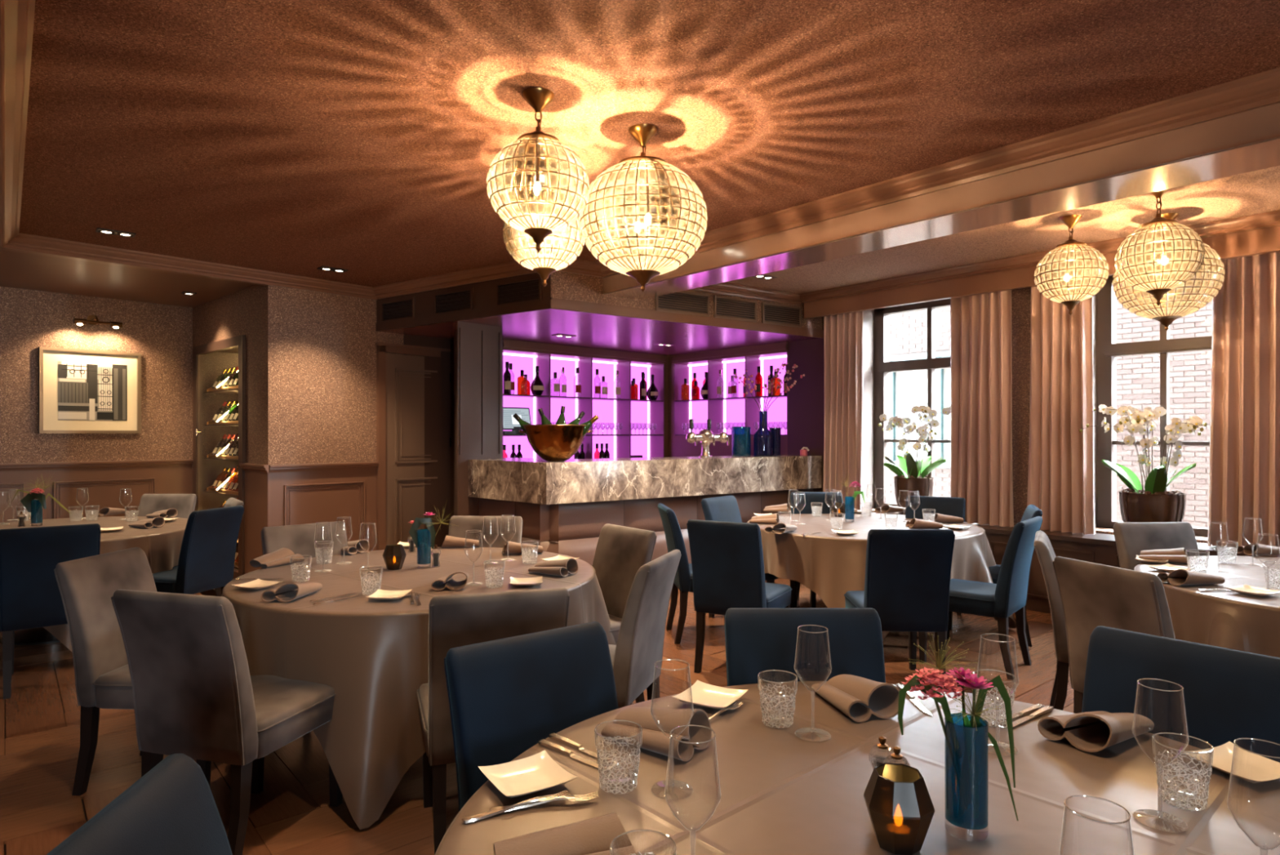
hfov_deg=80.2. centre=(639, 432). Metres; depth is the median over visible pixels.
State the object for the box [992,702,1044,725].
knife
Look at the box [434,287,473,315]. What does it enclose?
vent grille
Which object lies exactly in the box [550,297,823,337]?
trim
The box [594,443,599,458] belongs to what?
wine bottle
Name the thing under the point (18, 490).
leaf blade
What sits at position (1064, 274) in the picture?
pendant lamp
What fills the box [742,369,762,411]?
twig
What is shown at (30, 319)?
wall
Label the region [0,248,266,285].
wall
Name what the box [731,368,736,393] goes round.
liquor bottle
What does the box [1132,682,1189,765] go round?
bowl
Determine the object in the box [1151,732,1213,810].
crystal tumbler
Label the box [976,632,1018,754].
wine glass
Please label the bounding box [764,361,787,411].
twig
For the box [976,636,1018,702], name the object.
bowl
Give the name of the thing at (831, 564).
tablecloth
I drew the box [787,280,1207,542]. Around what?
wall
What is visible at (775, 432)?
vase
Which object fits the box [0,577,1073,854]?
floor
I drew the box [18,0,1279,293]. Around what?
ceiling
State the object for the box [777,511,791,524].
crystal tumbler
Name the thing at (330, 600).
knife
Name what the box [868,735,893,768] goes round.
mill
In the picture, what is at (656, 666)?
bowl
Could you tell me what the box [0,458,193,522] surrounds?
wainscoting
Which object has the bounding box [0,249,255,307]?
ceiling
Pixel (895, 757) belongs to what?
mill
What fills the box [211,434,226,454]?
wine bottle
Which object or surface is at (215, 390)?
shelf
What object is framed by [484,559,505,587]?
crystal tumbler
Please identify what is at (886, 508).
rolled napkin
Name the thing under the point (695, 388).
liquor bottle
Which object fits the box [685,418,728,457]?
tap
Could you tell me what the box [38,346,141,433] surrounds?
framed picture
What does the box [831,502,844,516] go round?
candle holder
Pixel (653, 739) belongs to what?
rolled napkin
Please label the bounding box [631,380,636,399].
liquor bottle
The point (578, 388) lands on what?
liquor bottle
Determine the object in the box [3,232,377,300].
trim
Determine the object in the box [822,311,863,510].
curtain
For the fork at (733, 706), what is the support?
on the tablecloth at (783, 793)
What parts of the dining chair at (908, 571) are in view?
seat, backrest, leg, leg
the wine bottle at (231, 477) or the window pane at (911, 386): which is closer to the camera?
the wine bottle at (231, 477)
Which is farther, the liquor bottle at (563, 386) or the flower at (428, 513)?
the liquor bottle at (563, 386)
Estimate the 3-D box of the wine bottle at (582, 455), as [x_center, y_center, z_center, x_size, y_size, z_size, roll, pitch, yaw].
[-0.708,0.290,9.297,0.074,0.320,0.074,0,0,-43]
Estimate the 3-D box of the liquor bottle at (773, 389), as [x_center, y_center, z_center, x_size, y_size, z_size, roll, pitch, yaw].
[1.582,-0.574,8.854,0.108,0.288,0.110,0,0,-36]
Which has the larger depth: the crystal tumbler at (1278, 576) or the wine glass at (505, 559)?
the wine glass at (505, 559)
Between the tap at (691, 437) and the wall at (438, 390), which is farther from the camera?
the wall at (438, 390)
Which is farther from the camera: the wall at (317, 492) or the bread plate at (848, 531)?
the wall at (317, 492)
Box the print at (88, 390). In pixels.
[57,360,127,420]
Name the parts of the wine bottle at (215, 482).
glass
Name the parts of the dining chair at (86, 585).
leg, backrest, seat, leg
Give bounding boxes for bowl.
[518,424,593,461]
[650,666,693,738]
[794,628,831,691]
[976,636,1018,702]
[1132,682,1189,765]
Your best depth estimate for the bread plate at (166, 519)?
6.04 m
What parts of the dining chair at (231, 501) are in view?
leg, backrest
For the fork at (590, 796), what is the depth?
1.43 m
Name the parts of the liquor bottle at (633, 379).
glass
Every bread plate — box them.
[100,525,123,531]
[163,517,178,521]
[231,577,283,589]
[365,588,412,599]
[397,541,415,547]
[477,749,577,797]
[510,575,542,586]
[541,554,578,560]
[671,680,748,709]
[753,512,772,515]
[832,529,858,534]
[853,509,870,513]
[942,524,971,528]
[1135,555,1168,563]
[1144,563,1194,572]
[1181,741,1279,782]
[1225,584,1279,595]
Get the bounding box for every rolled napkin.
[90,506,127,515]
[128,516,164,528]
[146,507,177,518]
[249,547,304,568]
[261,582,322,602]
[340,538,369,554]
[431,571,469,591]
[441,535,479,546]
[493,812,637,854]
[502,541,542,553]
[528,557,578,576]
[600,706,711,760]
[749,512,781,524]
[763,502,791,512]
[764,522,797,533]
[811,674,899,721]
[875,504,905,512]
[905,518,942,528]
[928,512,964,522]
[1037,710,1154,751]
[1138,547,1191,564]
[1156,568,1224,585]
[1234,542,1279,555]
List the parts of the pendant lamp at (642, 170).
wire frame, chain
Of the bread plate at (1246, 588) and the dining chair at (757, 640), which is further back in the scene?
the bread plate at (1246, 588)
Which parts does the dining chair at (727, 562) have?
leg, backrest, seat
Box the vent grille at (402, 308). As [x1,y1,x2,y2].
[380,296,415,323]
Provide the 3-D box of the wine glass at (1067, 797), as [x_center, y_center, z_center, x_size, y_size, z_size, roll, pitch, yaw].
[0.551,0.575,0.916,0.085,0.246,0.085,0,0,-6]
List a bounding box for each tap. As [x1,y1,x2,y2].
[685,418,697,443]
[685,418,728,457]
[706,418,715,442]
[719,431,728,442]
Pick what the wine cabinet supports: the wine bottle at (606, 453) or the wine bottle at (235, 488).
the wine bottle at (235, 488)
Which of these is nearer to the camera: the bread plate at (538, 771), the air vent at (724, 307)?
the bread plate at (538, 771)
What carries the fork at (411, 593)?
on the tablecloth at (373, 654)
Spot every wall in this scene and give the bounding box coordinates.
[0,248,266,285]
[0,286,192,463]
[191,462,282,573]
[192,284,281,464]
[268,461,378,551]
[376,272,551,321]
[403,333,453,546]
[453,320,502,515]
[551,271,822,328]
[664,355,675,457]
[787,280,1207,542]
[804,225,1279,316]
[889,276,1212,527]
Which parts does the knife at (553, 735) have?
handle, blade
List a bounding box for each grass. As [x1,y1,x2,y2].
[21,478,46,499]
[30,473,64,493]
[421,499,462,544]
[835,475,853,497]
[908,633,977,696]
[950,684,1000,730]
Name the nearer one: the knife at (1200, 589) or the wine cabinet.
the knife at (1200, 589)
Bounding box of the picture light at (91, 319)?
[72,315,122,328]
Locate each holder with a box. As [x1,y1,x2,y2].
[382,543,406,569]
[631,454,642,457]
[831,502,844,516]
[863,762,934,854]
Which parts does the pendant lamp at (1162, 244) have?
chain, wire frame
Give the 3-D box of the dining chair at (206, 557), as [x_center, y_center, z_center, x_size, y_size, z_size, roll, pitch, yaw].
[-3.205,0.985,5.327,0.630,0.931,0.465,0,0,13]
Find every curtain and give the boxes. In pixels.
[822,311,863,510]
[950,289,1013,527]
[1026,281,1095,533]
[1207,251,1279,547]
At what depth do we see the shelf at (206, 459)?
8.09 m
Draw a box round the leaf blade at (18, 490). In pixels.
[11,488,29,502]
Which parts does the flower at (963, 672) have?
stem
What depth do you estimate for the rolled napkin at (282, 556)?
4.01 m
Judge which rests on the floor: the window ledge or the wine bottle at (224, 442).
the window ledge
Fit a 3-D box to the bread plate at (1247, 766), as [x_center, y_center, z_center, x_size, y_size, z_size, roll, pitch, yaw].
[1.243,0.686,1.568,0.150,0.024,0.150,0,0,-19]
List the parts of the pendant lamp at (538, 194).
wire frame, chain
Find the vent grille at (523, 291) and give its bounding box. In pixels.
[495,275,542,307]
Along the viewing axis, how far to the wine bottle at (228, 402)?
8.22 m
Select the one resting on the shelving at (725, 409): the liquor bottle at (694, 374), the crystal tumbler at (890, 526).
the liquor bottle at (694, 374)
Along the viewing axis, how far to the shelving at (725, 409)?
9.58 m
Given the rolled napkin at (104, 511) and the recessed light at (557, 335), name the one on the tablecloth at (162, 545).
the rolled napkin at (104, 511)
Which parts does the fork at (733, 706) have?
handle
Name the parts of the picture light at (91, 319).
wall plate, arm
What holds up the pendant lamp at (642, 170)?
hanging from the ceiling at (363, 138)
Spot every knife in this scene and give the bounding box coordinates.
[231,577,281,580]
[309,591,355,602]
[312,594,358,604]
[538,738,613,771]
[548,732,622,764]
[897,684,933,715]
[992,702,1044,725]
[1012,705,1053,727]
[1199,588,1231,591]
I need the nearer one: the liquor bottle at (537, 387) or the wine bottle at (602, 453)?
the liquor bottle at (537, 387)
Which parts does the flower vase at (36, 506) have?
leaf blade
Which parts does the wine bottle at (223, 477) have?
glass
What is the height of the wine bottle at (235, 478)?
0.260 m
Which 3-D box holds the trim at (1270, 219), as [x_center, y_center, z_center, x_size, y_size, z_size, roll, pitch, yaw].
[4.765,-1.408,4.255,0.105,0.086,9.616,0,0,-40]
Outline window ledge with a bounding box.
[875,512,1279,613]
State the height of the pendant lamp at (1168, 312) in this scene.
0.771 m
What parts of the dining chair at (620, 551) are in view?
seat, backrest, leg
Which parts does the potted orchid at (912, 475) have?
flower, flower, flower, stem, flower, flower, flower, flower, flower, flower, flower, flower, pot, flower, flower, flower, stem, flower, flower, flower, flower, flower, flower, flower, flower, flower, flower, stem, flower, flower, flower, flower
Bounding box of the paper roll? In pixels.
[800,446,808,455]
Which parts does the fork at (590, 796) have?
handle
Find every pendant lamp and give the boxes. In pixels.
[486,87,589,252]
[502,154,584,286]
[578,124,707,292]
[1034,214,1109,315]
[1112,213,1225,330]
[1114,188,1204,305]
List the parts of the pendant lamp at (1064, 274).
chain, wire frame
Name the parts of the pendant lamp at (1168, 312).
wire frame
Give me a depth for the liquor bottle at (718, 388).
9.51 m
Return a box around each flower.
[30,487,44,499]
[423,511,434,529]
[848,480,861,497]
[901,666,965,735]
[946,666,977,725]
[955,674,993,727]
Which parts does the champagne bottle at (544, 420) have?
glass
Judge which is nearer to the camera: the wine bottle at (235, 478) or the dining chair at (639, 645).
the dining chair at (639, 645)
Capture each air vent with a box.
[655,290,709,316]
[713,295,756,322]
[761,302,801,327]
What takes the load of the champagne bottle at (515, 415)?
in the bowl at (551, 442)
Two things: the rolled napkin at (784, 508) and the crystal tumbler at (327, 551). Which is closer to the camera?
the crystal tumbler at (327, 551)
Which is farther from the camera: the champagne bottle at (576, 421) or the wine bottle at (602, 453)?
the wine bottle at (602, 453)
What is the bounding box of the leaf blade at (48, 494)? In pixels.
[45,493,71,513]
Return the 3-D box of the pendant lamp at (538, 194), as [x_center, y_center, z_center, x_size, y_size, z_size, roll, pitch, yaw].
[-0.435,-1.112,3.256,0.436,0.676,0.436,0,0,8]
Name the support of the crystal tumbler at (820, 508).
on the tablecloth at (831, 564)
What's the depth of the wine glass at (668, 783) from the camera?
1.49 m
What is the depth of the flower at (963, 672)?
1.36 m
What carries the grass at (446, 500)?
in the flower vase at (424, 535)
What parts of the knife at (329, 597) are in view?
handle, blade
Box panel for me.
[674,435,787,456]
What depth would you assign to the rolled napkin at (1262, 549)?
4.30 m
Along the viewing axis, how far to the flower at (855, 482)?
5.97 m
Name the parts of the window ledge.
panel moulding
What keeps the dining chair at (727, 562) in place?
on the floor
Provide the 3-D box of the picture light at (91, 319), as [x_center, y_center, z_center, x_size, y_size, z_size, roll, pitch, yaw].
[-5.484,-1.129,7.655,0.255,0.142,0.400,0,0,42]
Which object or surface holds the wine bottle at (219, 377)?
on the wine cabinet
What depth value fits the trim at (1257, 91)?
3.79 m
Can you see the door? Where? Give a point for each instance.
(400, 378)
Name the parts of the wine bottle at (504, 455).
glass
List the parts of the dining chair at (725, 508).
leg, backrest, leg, seat, leg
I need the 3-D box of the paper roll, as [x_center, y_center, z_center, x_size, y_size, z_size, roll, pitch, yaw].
[1.808,0.197,8.351,0.099,0.095,0.080,0,0,0]
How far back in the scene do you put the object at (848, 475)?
5.99 m
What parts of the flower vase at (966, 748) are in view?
leaf blade, leaf blade, leaf blade, leaf blade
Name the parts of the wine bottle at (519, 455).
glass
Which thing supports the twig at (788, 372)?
in the bottle vase at (762, 437)
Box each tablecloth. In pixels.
[0,515,216,651]
[221,546,633,829]
[435,680,1279,854]
[746,512,1016,641]
[1133,555,1279,657]
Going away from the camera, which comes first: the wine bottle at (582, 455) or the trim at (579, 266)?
the trim at (579, 266)
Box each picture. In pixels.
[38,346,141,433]
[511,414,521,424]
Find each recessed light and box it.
[95,227,136,237]
[180,291,196,295]
[316,266,348,272]
[551,333,576,337]
[653,342,675,346]
[751,274,775,279]
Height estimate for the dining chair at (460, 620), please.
0.931 m
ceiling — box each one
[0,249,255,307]
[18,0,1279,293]
[379,308,817,355]
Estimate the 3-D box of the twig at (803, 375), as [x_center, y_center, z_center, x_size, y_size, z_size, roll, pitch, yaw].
[1.531,-0.219,8.088,0.454,0.827,0.084,0,0,4]
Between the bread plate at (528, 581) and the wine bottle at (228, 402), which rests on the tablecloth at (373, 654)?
the bread plate at (528, 581)
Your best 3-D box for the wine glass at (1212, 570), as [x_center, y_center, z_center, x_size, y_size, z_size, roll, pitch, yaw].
[2.925,0.575,3.844,0.085,0.246,0.085,0,0,43]
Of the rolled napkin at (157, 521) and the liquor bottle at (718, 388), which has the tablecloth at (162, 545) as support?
the rolled napkin at (157, 521)
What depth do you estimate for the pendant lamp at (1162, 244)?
4.32 m
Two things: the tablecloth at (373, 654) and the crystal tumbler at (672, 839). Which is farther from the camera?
the tablecloth at (373, 654)
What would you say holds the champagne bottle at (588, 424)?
in the bowl at (551, 442)
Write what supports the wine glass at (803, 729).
on the tablecloth at (783, 793)
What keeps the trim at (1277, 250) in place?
attached to the wall at (1265, 238)
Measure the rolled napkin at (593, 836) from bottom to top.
0.048 m
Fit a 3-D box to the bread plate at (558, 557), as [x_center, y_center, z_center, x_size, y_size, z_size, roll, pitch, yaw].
[-0.432,0.686,4.105,0.150,0.024,0.150,0,0,36]
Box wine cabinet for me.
[193,334,245,578]
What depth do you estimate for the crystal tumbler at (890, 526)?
5.54 m
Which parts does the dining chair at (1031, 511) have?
leg, seat, leg, backrest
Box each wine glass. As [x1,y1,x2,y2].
[314,521,332,572]
[335,516,352,564]
[359,522,377,573]
[464,529,483,585]
[482,516,498,564]
[500,514,515,560]
[650,658,693,793]
[664,724,720,848]
[794,624,831,739]
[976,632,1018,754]
[1058,794,1133,854]
[1132,677,1189,820]
[1208,521,1228,572]
[1226,737,1279,849]
[1242,517,1262,565]
[1255,533,1279,590]
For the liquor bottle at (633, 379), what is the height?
0.288 m
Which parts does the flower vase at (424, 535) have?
leaf blade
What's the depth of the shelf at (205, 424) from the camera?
8.20 m
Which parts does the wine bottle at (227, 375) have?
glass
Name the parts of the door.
panel moulding, panel moulding, panel moulding, panel moulding, panel moulding, panel moulding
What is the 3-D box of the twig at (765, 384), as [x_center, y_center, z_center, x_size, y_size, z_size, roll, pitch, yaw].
[1.341,-0.212,8.070,0.103,0.812,0.068,0,0,0]
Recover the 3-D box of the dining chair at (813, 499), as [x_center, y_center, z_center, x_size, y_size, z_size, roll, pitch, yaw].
[1.565,0.985,6.398,0.465,0.931,0.630,0,0,-3]
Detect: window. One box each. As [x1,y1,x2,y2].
[874,298,951,507]
[1097,262,1212,537]
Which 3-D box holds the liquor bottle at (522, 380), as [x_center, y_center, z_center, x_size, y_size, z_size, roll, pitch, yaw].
[-1.343,-0.574,8.655,0.110,0.288,0.108,0,0,-44]
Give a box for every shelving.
[502,339,666,458]
[671,342,788,435]
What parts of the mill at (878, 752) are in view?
metal knob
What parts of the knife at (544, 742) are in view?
handle, blade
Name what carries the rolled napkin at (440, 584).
on the tablecloth at (373, 654)
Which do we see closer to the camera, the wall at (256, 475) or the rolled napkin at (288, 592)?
the rolled napkin at (288, 592)
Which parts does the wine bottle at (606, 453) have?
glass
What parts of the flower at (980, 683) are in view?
stem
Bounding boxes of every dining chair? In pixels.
[0,523,100,698]
[46,752,232,854]
[53,546,211,795]
[111,588,342,854]
[137,493,196,518]
[152,505,244,595]
[214,497,244,595]
[261,520,347,558]
[416,586,569,854]
[444,621,618,811]
[448,515,522,547]
[591,523,657,702]
[608,549,681,707]
[657,502,693,644]
[686,519,792,673]
[701,495,797,617]
[724,607,885,685]
[790,491,843,607]
[844,528,955,688]
[905,495,965,629]
[918,515,1042,679]
[946,504,1042,646]
[1033,530,1069,710]
[1052,555,1174,713]
[1081,625,1279,762]
[1112,521,1199,569]
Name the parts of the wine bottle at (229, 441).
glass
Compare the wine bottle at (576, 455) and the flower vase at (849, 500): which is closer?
the flower vase at (849, 500)
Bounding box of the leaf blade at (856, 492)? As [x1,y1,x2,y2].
[852,490,865,502]
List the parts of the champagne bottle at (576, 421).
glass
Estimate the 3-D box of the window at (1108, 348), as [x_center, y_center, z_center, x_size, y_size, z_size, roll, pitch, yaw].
[4.160,-0.260,6.027,0.140,2.100,0.956,0,0,-40]
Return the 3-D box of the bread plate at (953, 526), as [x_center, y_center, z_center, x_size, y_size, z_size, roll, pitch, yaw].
[2.304,0.686,5.542,0.150,0.024,0.150,0,0,-31]
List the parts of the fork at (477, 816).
handle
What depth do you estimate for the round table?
5.31 m
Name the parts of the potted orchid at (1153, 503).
flower, flower, flower, flower, stem, stem, flower, flower, flower, flower, flower, flower, flower, stem, flower, flower, flower, flower, stem, stem, flower, flower, flower, flower, flower, flower, flower, stem, pot, flower, flower, flower, flower, flower, flower, flower, flower, flower, flower, stem, stem, flower, stem, flower, flower, flower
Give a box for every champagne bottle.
[512,413,530,435]
[537,408,551,424]
[555,405,565,424]
[568,411,585,424]
[580,414,599,436]
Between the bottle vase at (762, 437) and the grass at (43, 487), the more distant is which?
the bottle vase at (762, 437)
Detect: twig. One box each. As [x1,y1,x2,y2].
[733,373,760,411]
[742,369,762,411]
[761,374,770,411]
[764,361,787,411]
[764,364,797,411]
[765,373,804,411]
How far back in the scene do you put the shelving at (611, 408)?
9.43 m
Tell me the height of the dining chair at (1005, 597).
0.931 m
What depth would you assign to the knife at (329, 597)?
3.20 m
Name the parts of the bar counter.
padded panel, padded panel, padded panel, padded panel, padded panel, padded panel, padded panel, padded panel, padded panel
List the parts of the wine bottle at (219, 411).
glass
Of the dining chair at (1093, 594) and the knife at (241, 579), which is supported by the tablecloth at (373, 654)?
the knife at (241, 579)
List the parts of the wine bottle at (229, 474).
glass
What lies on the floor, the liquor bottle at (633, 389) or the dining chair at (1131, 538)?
the dining chair at (1131, 538)
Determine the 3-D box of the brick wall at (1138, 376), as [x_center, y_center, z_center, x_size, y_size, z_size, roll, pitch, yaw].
[6.652,-0.325,9.467,0.440,3.750,15.993,0,0,-40]
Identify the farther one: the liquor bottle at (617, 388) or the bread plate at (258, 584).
the liquor bottle at (617, 388)
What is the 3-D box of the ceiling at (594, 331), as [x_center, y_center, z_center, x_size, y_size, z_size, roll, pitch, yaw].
[-0.406,-1.055,8.048,4.071,0.050,2.497,0,0,-36]
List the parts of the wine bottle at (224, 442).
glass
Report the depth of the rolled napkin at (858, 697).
1.92 m
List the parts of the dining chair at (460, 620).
seat, leg, leg, backrest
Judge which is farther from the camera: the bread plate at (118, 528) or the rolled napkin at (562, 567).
the bread plate at (118, 528)
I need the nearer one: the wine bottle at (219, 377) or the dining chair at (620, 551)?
the dining chair at (620, 551)
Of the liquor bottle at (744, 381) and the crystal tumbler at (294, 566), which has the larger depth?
the liquor bottle at (744, 381)
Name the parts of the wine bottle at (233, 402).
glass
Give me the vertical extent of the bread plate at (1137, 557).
0.024 m
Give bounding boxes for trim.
[0,0,35,248]
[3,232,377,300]
[373,259,537,298]
[375,297,552,331]
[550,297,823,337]
[556,258,802,305]
[600,66,1279,278]
[601,133,1279,294]
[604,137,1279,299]
[800,209,1279,302]
[803,248,1279,319]
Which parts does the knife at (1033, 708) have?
blade, handle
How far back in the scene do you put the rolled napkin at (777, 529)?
5.32 m
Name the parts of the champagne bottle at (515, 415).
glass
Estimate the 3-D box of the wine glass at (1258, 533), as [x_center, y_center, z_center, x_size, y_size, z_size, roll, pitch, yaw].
[2.804,0.575,3.393,0.085,0.246,0.085,0,0,-4]
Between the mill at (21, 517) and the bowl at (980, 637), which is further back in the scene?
the mill at (21, 517)
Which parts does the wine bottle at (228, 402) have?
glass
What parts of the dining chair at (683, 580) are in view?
leg, backrest, leg, seat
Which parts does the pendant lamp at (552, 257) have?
wire frame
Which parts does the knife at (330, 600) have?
handle, blade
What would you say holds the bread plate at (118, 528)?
on the tablecloth at (162, 545)
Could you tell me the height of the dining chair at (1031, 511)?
0.931 m
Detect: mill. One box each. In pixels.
[17,511,26,526]
[407,535,415,552]
[431,544,440,567]
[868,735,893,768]
[883,746,910,765]
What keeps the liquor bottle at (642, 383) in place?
on the shelving at (611, 408)
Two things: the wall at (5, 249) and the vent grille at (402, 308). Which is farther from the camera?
the vent grille at (402, 308)
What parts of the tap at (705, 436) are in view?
spout, spout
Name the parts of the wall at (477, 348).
panel moulding, panel moulding, panel moulding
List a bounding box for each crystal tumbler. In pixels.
[16,506,31,520]
[68,506,83,521]
[84,505,99,520]
[124,506,138,520]
[289,555,311,582]
[314,540,333,564]
[360,565,382,595]
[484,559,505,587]
[520,540,538,564]
[594,719,642,793]
[609,830,676,854]
[757,669,797,728]
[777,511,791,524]
[811,502,822,516]
[830,512,843,528]
[860,502,872,516]
[884,512,897,528]
[922,508,935,521]
[973,668,1016,727]
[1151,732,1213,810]
[1186,549,1209,573]
[1216,540,1238,563]
[1262,560,1279,589]
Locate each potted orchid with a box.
[877,404,951,515]
[1079,404,1209,522]
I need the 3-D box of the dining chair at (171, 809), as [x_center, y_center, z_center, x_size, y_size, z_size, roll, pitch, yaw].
[-0.434,0.985,1.050,0.630,0.931,0.465,0,0,-6]
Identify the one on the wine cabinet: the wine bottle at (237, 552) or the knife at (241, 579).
the wine bottle at (237, 552)
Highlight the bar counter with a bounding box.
[468,454,822,564]
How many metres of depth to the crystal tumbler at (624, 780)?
1.50 m
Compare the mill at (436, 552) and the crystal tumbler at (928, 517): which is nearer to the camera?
the mill at (436, 552)
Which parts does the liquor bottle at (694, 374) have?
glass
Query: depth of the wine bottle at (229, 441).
8.14 m
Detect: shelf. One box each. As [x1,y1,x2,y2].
[204,387,238,394]
[204,423,238,426]
[204,457,238,461]
[204,489,238,497]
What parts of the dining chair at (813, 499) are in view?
leg, leg, backrest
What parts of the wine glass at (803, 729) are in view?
stem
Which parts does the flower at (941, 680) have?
stem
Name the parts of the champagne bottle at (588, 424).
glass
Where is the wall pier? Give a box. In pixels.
[262,284,403,464]
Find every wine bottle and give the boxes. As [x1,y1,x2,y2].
[211,368,226,388]
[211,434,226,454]
[211,466,226,488]
[212,401,226,421]
[215,368,231,387]
[215,400,231,424]
[215,434,231,454]
[215,466,231,488]
[218,499,226,507]
[219,367,235,386]
[219,400,235,424]
[219,434,235,455]
[219,467,235,488]
[223,366,238,386]
[223,400,238,424]
[223,434,238,455]
[223,467,238,489]
[227,371,238,386]
[227,405,238,424]
[227,440,238,455]
[227,474,238,490]
[231,374,238,386]
[231,444,238,456]
[231,478,238,491]
[232,408,238,420]
[234,547,238,562]
[502,444,507,457]
[510,444,516,457]
[516,444,522,457]
[573,450,579,458]
[579,443,585,458]
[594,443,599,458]
[600,443,604,457]
[604,443,609,457]
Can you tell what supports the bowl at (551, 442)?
on the bar counter
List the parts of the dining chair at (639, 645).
seat, leg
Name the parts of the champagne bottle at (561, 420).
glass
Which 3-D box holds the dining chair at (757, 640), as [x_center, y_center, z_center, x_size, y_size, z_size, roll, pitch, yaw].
[0.478,0.985,1.954,0.465,0.931,0.630,0,0,0]
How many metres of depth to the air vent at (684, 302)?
7.11 m
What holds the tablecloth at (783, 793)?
on the round table
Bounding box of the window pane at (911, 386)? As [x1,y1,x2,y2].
[895,368,951,462]
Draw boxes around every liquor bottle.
[503,361,511,394]
[508,363,515,390]
[517,369,526,395]
[524,373,530,395]
[530,365,544,395]
[553,372,559,391]
[559,367,566,392]
[573,367,581,392]
[593,368,600,393]
[601,376,608,394]
[615,370,620,394]
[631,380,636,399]
[632,377,638,399]
[639,372,645,399]
[644,373,646,399]
[646,374,658,399]
[681,378,689,399]
[691,373,697,388]
[691,380,699,399]
[700,372,707,399]
[716,369,723,394]
[728,375,737,397]
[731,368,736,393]
[742,376,745,396]
[755,366,762,396]
[767,365,773,395]
[771,371,780,395]
[783,364,786,395]
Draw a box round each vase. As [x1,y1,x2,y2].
[20,489,46,525]
[408,517,435,568]
[731,426,751,456]
[753,411,773,456]
[768,427,780,455]
[844,496,853,521]
[897,675,1017,841]
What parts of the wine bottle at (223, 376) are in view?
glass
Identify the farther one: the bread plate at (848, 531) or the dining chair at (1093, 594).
the bread plate at (848, 531)
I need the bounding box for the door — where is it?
[375,342,451,550]
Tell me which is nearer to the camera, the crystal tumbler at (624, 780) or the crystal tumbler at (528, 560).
the crystal tumbler at (624, 780)
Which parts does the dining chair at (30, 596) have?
leg, leg, backrest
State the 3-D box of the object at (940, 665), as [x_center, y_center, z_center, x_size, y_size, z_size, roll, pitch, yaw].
[0.536,0.503,1.349,0.112,0.291,0.083,0,0,16]
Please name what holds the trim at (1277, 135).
attached to the wall at (566, 286)
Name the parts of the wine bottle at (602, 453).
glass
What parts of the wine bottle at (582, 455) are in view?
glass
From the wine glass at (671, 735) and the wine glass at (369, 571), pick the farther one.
the wine glass at (369, 571)
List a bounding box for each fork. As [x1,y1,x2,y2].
[408,591,414,604]
[414,592,421,604]
[462,789,570,822]
[489,791,599,811]
[708,700,744,720]
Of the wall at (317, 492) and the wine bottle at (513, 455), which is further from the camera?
the wine bottle at (513, 455)
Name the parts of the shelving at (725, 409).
glass shelf, panel, glass shelf, panel, glass shelf, panel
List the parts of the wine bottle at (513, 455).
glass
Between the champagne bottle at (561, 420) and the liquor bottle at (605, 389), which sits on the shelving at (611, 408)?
the liquor bottle at (605, 389)
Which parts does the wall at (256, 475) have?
dado rail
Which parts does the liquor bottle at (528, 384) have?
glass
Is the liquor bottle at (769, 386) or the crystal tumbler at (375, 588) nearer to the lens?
the crystal tumbler at (375, 588)
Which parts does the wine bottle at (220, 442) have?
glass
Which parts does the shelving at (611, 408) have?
panel, glass shelf, panel, glass shelf, panel, glass shelf, panel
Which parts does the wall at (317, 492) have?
dado rail, panel moulding, panel moulding, panel moulding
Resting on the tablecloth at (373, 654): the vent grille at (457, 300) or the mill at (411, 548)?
the mill at (411, 548)
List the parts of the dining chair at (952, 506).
backrest, leg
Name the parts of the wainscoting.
panel moulding, panel moulding, panel moulding, dado rail, panel moulding, panel moulding, panel moulding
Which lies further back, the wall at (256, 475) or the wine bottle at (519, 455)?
the wine bottle at (519, 455)
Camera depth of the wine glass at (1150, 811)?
1.38 m
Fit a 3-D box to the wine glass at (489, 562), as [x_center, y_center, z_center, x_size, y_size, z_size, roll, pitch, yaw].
[-0.803,0.575,4.080,0.085,0.246,0.085,0,0,-8]
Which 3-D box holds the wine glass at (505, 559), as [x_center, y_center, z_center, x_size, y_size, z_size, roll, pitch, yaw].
[-0.726,0.575,4.182,0.085,0.246,0.085,0,0,38]
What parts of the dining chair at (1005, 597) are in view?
leg, leg, seat, leg, backrest, leg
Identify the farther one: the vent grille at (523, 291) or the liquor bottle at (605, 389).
the liquor bottle at (605, 389)
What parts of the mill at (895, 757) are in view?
metal knob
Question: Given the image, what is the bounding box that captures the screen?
[502,406,531,434]
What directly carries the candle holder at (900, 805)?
on the tablecloth at (783, 793)
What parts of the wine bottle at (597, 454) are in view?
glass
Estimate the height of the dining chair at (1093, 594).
0.931 m
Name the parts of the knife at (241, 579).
handle, blade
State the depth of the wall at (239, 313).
7.16 m
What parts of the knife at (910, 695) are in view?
handle, blade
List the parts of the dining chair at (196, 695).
leg, backrest, leg, leg, seat, leg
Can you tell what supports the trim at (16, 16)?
attached to the wall at (5, 249)
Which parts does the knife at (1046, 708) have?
blade, handle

